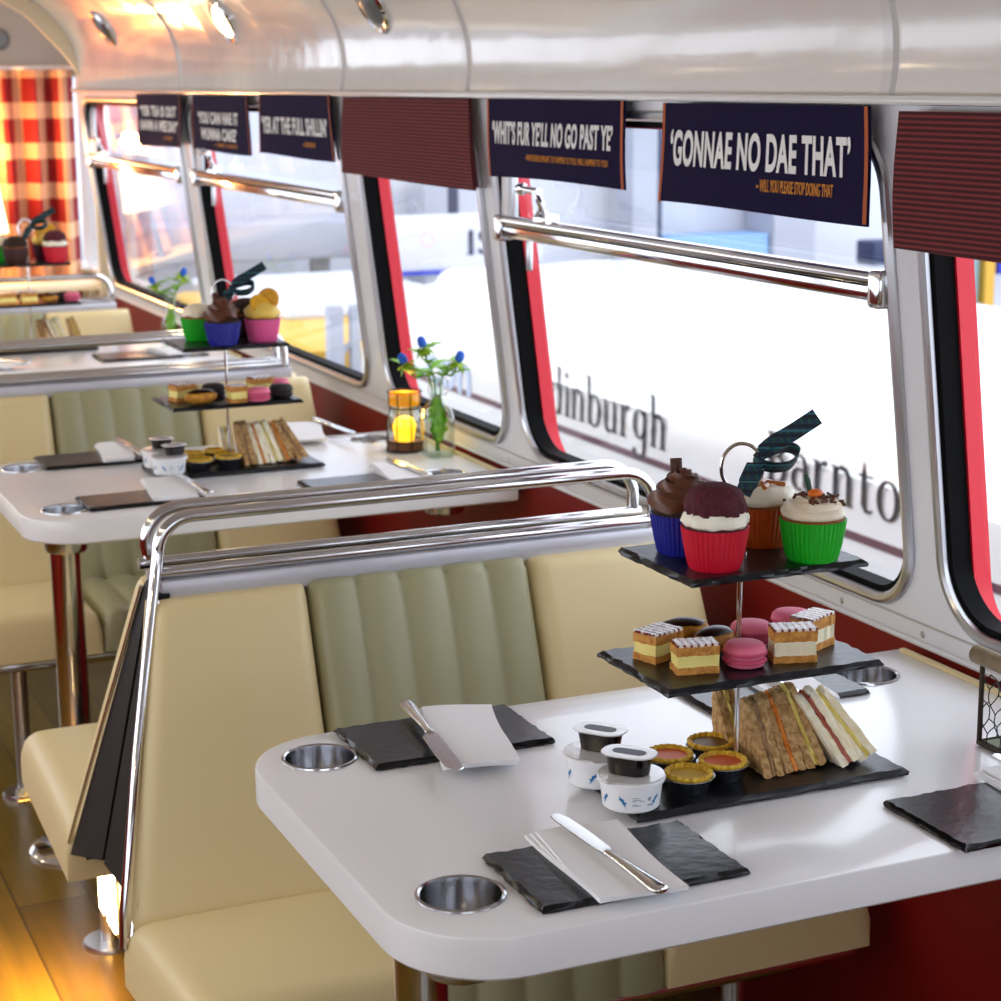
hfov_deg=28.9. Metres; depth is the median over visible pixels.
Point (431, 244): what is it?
bus
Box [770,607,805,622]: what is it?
macaron
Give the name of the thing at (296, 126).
sign
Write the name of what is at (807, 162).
sign
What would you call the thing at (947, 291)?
window
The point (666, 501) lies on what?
cupcake
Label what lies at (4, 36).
vent
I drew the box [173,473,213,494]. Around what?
table knife
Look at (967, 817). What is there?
mat
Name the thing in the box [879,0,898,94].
trim
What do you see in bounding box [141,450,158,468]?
pot
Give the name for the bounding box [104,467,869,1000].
seat
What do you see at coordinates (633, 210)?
concrete column
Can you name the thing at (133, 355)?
mat
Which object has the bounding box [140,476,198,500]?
napkin
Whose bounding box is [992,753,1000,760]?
table knife
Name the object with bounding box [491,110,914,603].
window
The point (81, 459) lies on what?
mat
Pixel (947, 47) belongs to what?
ceiling
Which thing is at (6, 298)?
slice
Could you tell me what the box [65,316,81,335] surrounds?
sandwich
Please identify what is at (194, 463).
tart
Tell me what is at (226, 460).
tart
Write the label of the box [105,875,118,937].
step light
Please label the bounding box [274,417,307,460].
sandwich
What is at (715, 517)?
cupcake
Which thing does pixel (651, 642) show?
slice
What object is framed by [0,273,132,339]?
seat
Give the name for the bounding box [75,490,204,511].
mat
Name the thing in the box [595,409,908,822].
cake stand
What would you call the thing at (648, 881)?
table knife
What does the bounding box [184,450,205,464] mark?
tart
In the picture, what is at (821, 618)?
slice
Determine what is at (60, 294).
macaron
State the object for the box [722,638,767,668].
macaron
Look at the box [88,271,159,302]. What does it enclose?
trim
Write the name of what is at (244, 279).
cake stand
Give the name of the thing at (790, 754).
sandwich
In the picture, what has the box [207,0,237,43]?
ceiling lamp
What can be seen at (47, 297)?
eclair
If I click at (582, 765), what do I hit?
tub
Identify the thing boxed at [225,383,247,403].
slice
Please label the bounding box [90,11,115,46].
ceiling lamp
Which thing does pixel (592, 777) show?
print
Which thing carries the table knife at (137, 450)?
on the napkin at (114, 451)
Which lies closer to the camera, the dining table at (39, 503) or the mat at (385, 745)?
the mat at (385, 745)
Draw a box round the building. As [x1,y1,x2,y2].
[72,77,1000,306]
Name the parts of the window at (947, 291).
frame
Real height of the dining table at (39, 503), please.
0.725 m
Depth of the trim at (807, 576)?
3.36 m
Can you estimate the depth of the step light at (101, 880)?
3.15 m
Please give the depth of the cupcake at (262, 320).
3.72 m
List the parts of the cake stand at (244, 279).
ring handle, rod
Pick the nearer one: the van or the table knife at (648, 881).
the table knife at (648, 881)
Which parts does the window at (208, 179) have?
rail, frame, rail, rail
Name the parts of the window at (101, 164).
rail, frame, rail, rail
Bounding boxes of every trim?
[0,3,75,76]
[71,88,1000,106]
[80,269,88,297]
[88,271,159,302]
[113,287,973,645]
[114,294,1000,681]
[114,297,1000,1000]
[142,0,180,88]
[317,0,344,90]
[447,0,470,91]
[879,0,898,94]
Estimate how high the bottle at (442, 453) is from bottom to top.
0.163 m
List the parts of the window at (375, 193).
frame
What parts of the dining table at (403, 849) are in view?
leg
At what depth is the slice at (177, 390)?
3.73 m
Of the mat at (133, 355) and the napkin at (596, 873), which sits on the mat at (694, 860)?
the napkin at (596, 873)
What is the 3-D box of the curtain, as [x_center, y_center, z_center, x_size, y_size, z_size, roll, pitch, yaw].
[-1.920,-1.211,7.515,0.589,0.887,0.139,-6,13,-23]
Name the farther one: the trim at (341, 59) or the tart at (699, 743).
the trim at (341, 59)
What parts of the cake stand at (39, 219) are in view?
ring handle, rod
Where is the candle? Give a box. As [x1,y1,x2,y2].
[392,416,415,441]
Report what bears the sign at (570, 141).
hanging from the wall at (924, 601)
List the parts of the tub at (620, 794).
lid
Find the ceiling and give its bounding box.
[29,0,1000,95]
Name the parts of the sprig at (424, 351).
stem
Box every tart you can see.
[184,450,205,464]
[186,455,213,470]
[204,447,227,461]
[213,452,242,467]
[649,743,695,769]
[664,762,715,796]
[684,732,733,760]
[696,750,749,783]
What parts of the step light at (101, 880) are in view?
frame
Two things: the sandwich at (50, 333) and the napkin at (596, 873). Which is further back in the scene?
the sandwich at (50, 333)
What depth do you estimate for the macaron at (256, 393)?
3.72 m
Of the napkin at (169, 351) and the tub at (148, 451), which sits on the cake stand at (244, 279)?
the tub at (148, 451)
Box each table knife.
[0,359,30,363]
[114,438,142,455]
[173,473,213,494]
[311,417,355,433]
[383,457,432,475]
[399,699,463,770]
[550,813,668,893]
[773,681,800,691]
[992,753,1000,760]
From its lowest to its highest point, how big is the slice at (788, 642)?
0.038 m
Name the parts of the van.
roof panel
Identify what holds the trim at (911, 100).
attached to the wall at (924, 601)
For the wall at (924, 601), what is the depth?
2.73 m
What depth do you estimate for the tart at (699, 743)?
2.13 m
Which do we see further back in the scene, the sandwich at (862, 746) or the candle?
the candle
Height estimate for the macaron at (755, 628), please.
0.027 m
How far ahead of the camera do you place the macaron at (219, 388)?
3.77 m
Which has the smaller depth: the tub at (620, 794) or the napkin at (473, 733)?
the tub at (620, 794)
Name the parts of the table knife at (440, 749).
handle, blade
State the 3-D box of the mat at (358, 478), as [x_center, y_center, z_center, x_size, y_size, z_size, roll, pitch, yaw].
[-0.262,-0.032,3.631,0.207,0.006,0.138,-6,13,-23]
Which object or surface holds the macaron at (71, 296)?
on the cake stand at (39, 219)
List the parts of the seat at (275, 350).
hoop rail, trim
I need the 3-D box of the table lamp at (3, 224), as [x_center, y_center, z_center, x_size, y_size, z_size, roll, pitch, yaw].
[-1.963,-1.022,7.346,0.200,0.420,0.200,-6,13,-23]
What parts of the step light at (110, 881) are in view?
frame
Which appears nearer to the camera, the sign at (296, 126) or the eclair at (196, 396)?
the eclair at (196, 396)
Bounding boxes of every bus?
[79,214,349,272]
[362,259,1000,613]
[395,211,542,275]
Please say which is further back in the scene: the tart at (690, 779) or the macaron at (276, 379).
the macaron at (276, 379)
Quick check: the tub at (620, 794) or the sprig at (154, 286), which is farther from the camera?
the sprig at (154, 286)
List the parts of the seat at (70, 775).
seat panel, leg, edge trim, panel, panel, hoop rail, trim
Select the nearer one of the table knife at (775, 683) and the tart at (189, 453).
the table knife at (775, 683)
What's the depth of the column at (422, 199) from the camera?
16.41 m
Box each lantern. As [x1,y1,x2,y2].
[385,388,424,452]
[969,645,1000,753]
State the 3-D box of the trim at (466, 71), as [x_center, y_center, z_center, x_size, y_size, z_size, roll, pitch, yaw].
[-0.555,-0.927,3.325,1.078,0.468,0.028,-6,13,-23]
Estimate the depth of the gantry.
11.15 m
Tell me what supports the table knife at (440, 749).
on the napkin at (473, 733)
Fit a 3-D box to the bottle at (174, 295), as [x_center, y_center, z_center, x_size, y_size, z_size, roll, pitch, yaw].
[-0.922,-0.500,5.457,0.057,0.155,0.057,-6,13,-23]
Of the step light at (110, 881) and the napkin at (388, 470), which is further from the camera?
the napkin at (388, 470)
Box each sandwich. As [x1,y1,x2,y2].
[35,319,47,337]
[44,318,55,337]
[49,316,66,336]
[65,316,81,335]
[218,426,236,452]
[233,420,257,465]
[246,421,270,463]
[253,418,282,462]
[267,419,294,461]
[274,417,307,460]
[711,689,734,751]
[739,693,784,778]
[756,688,805,773]
[772,682,826,768]
[794,685,858,767]
[815,684,877,762]
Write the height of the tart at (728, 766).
0.022 m
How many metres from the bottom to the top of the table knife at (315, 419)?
0.009 m
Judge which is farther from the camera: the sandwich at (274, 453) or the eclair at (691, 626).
the sandwich at (274, 453)
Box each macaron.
[56,291,68,300]
[64,291,79,301]
[201,382,224,396]
[247,386,270,401]
[269,383,292,397]
[272,377,288,383]
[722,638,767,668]
[730,618,768,645]
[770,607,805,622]
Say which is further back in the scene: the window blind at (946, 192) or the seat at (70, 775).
the seat at (70, 775)
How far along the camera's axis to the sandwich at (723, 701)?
2.15 m
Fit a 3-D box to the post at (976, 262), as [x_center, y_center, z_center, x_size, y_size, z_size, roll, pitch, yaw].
[4.490,-1.704,19.037,0.270,2.100,0.200,-6,13,-23]
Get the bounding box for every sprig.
[147,276,177,329]
[162,267,191,330]
[388,353,447,450]
[408,336,446,450]
[427,350,470,450]
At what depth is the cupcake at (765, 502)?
2.05 m
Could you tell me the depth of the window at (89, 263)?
7.47 m
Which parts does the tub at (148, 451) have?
lid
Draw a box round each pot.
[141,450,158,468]
[148,436,173,448]
[161,442,186,455]
[573,721,627,752]
[601,744,657,777]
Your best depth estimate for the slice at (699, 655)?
2.00 m
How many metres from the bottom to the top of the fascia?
0.280 m
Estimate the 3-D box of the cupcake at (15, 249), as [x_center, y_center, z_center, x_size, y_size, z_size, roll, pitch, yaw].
[-1.342,-0.694,5.372,0.070,0.076,0.070,-6,13,-23]
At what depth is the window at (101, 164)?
6.59 m
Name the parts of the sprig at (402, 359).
stem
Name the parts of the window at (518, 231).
rail, frame, rail, rail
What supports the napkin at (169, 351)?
on the mat at (133, 355)
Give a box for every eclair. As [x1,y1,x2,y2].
[41,294,58,301]
[184,388,216,403]
[664,617,708,637]
[694,625,735,651]
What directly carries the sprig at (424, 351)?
in the bottle at (442, 453)
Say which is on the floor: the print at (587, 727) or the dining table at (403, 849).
the dining table at (403, 849)
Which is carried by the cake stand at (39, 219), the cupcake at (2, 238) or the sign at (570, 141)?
the cupcake at (2, 238)
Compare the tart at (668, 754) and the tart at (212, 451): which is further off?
the tart at (212, 451)
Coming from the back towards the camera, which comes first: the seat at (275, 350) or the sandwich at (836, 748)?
the seat at (275, 350)
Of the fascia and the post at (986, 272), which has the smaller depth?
the fascia
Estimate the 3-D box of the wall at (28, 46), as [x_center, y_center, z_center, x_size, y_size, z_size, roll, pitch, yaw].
[-2.878,-1.781,7.175,2.900,0.440,0.040,-6,13,-23]
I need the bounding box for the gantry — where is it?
[325,303,361,371]
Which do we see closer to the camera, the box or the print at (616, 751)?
the print at (616, 751)
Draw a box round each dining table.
[0,343,242,374]
[0,430,517,867]
[255,648,1000,1000]
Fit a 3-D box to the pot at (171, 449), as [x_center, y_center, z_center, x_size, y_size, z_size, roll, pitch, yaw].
[-0.623,-0.098,3.710,0.049,0.019,0.034,-7,14,-29]
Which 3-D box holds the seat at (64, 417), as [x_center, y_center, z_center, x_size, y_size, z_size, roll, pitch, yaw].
[-0.772,0.111,4.290,0.964,0.897,0.485,-6,13,-23]
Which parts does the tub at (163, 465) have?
lid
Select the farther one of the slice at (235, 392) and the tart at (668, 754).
the slice at (235, 392)
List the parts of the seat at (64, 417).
leg, panel, seat panel, fluted seat, hoop rail, trim, panel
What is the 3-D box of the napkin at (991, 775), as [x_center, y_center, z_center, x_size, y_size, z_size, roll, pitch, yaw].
[0.584,0.304,2.019,0.098,0.009,0.182,-5,13,-21]
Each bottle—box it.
[161,295,182,346]
[421,376,454,457]
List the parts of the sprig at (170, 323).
stem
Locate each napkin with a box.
[0,361,28,368]
[94,441,134,462]
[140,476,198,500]
[145,347,190,355]
[286,422,328,441]
[367,461,422,479]
[419,704,519,769]
[525,819,688,903]
[752,677,839,699]
[974,765,1000,789]
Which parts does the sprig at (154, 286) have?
stem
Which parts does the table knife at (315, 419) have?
handle, blade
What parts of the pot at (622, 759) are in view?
pot, lid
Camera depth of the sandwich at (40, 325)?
5.48 m
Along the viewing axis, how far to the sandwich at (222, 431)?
3.85 m
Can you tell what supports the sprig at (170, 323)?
in the bottle at (174, 295)
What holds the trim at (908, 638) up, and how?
attached to the wall at (924, 601)
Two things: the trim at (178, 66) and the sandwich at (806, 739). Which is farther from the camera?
the trim at (178, 66)
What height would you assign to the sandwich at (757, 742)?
0.076 m
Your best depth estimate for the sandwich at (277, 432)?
3.82 m
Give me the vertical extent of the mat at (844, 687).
0.006 m
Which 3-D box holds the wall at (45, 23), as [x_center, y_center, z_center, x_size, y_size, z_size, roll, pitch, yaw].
[-2.429,-0.837,6.347,2.340,1.900,0.015,-6,13,-23]
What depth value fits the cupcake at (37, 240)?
5.45 m
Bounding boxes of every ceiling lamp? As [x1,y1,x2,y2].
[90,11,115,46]
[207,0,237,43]
[355,0,390,33]
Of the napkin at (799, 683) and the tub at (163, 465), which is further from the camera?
the tub at (163, 465)
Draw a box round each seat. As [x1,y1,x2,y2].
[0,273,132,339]
[0,330,296,386]
[0,333,339,801]
[15,460,642,955]
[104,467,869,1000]
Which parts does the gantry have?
post, rail, post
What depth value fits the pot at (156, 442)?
3.77 m
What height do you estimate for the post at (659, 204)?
6.400 m
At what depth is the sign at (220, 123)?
4.98 m
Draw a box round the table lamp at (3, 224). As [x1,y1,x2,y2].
[0,195,8,233]
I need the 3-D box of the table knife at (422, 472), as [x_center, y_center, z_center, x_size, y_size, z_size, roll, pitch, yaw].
[-0.180,-0.066,3.710,0.020,0.009,0.200,-7,14,-28]
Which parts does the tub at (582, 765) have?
lid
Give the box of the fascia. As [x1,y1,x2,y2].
[662,230,768,253]
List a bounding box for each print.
[584,724,616,731]
[589,774,596,784]
[612,747,645,755]
[619,796,626,807]
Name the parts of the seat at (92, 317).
hoop rail, trim, panel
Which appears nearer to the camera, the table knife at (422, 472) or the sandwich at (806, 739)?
the sandwich at (806, 739)
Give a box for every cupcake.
[0,236,7,261]
[2,236,27,263]
[31,224,55,260]
[42,230,67,262]
[180,303,207,340]
[202,292,240,345]
[233,297,250,337]
[244,288,280,341]
[647,458,705,557]
[680,481,749,573]
[744,477,794,548]
[779,473,846,564]
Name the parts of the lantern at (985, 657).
wooden rail, wire frame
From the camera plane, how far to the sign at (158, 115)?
5.58 m
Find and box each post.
[657,129,661,237]
[974,260,978,302]
[977,260,995,305]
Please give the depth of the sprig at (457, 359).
3.88 m
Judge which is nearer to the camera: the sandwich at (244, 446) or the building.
the sandwich at (244, 446)
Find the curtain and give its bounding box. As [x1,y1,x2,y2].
[0,70,82,298]
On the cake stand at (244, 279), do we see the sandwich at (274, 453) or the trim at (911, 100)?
the sandwich at (274, 453)
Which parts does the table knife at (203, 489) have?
blade, handle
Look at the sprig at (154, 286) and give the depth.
5.44 m
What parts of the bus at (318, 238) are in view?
post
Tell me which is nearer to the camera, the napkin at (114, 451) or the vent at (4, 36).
the napkin at (114, 451)
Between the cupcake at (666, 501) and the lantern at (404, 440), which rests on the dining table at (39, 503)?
the lantern at (404, 440)
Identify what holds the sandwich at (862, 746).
on the cake stand at (757, 564)
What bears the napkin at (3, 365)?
on the dining table at (82, 359)
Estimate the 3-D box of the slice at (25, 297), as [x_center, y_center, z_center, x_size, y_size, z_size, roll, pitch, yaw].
[-1.310,-0.563,5.392,0.048,0.035,0.032,-6,14,-26]
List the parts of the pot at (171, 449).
lid, pot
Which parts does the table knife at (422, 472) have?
blade, handle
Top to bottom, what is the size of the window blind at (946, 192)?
0.167 m
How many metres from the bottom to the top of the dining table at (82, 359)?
0.725 m
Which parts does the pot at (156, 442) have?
lid, pot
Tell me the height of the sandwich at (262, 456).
0.077 m
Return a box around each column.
[407,182,447,284]
[447,188,458,213]
[607,128,657,259]
[746,211,815,260]
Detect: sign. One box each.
[136,94,180,148]
[192,95,251,155]
[259,94,335,161]
[487,99,626,189]
[658,103,871,226]
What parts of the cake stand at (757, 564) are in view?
rod, ring handle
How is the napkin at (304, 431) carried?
on the dining table at (39, 503)
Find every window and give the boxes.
[0,65,151,293]
[82,97,204,313]
[186,100,370,388]
[357,128,509,443]
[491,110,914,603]
[917,251,1000,653]
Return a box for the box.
[117,882,128,940]
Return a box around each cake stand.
[0,207,98,355]
[141,262,324,477]
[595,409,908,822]
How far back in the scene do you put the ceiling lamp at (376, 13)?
3.88 m
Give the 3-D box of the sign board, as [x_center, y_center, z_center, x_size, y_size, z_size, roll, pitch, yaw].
[5.029,-2.443,19.122,0.440,0.400,0.200,-6,13,-23]
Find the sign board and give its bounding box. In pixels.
[995,263,1000,273]
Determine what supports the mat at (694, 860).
on the dining table at (403, 849)
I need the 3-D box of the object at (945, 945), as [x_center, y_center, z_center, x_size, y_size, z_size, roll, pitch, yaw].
[0.316,0.426,3.207,0.022,0.727,8.400,-6,13,-23]
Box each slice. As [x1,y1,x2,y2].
[0,292,16,305]
[19,291,37,304]
[168,381,196,402]
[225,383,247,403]
[246,374,273,387]
[633,622,682,664]
[669,636,719,675]
[767,621,817,663]
[790,607,834,650]
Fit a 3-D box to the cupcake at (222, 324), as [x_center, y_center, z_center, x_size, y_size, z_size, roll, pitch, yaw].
[-0.529,-0.345,3.688,0.071,0.098,0.075,1,12,9]
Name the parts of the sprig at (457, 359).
stem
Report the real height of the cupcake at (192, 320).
0.071 m
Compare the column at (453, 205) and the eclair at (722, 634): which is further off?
the column at (453, 205)
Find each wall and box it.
[0,0,109,302]
[76,92,1000,674]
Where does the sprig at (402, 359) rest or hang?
in the bottle at (442, 453)
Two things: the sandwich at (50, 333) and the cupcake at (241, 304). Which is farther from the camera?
the sandwich at (50, 333)
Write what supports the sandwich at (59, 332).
on the cake stand at (39, 219)
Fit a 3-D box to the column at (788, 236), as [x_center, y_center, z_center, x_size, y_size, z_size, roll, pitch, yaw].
[2.588,-3.615,17.774,0.450,6.400,0.500,-6,13,-23]
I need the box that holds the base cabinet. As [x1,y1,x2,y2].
[856,239,883,265]
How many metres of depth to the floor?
3.51 m
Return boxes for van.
[171,271,423,372]
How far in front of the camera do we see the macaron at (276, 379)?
3.83 m
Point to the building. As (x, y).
(156, 198)
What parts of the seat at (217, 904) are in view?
panel, edge trim, panel, seat panel, hoop rail, trim, fluted seat, panel, leg, seat panel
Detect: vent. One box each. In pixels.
[0,28,9,50]
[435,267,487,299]
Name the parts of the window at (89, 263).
curtain rail, frame, sill, frame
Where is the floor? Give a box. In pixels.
[0,660,720,1000]
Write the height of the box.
0.160 m
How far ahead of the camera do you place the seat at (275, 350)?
4.45 m
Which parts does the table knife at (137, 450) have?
blade, handle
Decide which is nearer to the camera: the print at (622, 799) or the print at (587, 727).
the print at (622, 799)
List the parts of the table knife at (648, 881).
blade, handle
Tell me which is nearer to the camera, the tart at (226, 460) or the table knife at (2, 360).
the tart at (226, 460)
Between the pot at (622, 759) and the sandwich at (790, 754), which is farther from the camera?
the sandwich at (790, 754)
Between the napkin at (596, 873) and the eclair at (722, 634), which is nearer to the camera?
the napkin at (596, 873)
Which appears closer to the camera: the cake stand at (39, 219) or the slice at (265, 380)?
the slice at (265, 380)
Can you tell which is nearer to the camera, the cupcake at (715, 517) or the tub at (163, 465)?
the cupcake at (715, 517)
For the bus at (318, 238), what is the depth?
15.25 m
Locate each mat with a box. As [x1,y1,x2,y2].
[33,449,143,469]
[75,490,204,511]
[92,351,181,361]
[297,473,387,487]
[333,704,554,770]
[482,820,750,914]
[680,674,870,714]
[883,782,1000,852]
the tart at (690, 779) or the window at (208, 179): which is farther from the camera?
the window at (208, 179)
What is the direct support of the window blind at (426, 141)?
hanging from the wall at (924, 601)
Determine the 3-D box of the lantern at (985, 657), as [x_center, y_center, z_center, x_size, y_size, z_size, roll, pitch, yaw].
[0.647,0.236,2.110,0.153,0.115,0.252,-6,13,-23]
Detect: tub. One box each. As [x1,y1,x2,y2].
[141,446,164,468]
[150,452,187,475]
[562,741,606,789]
[597,764,665,813]
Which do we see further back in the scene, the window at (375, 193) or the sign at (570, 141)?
the window at (375, 193)
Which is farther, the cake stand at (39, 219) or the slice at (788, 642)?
the cake stand at (39, 219)
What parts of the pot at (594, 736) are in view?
pot, lid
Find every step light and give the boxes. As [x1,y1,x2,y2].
[98,876,106,917]
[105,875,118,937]
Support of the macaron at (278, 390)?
on the cake stand at (244, 279)
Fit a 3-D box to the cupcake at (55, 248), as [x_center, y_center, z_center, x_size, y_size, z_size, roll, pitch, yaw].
[-1.239,-0.708,5.404,0.071,0.088,0.071,-6,13,-23]

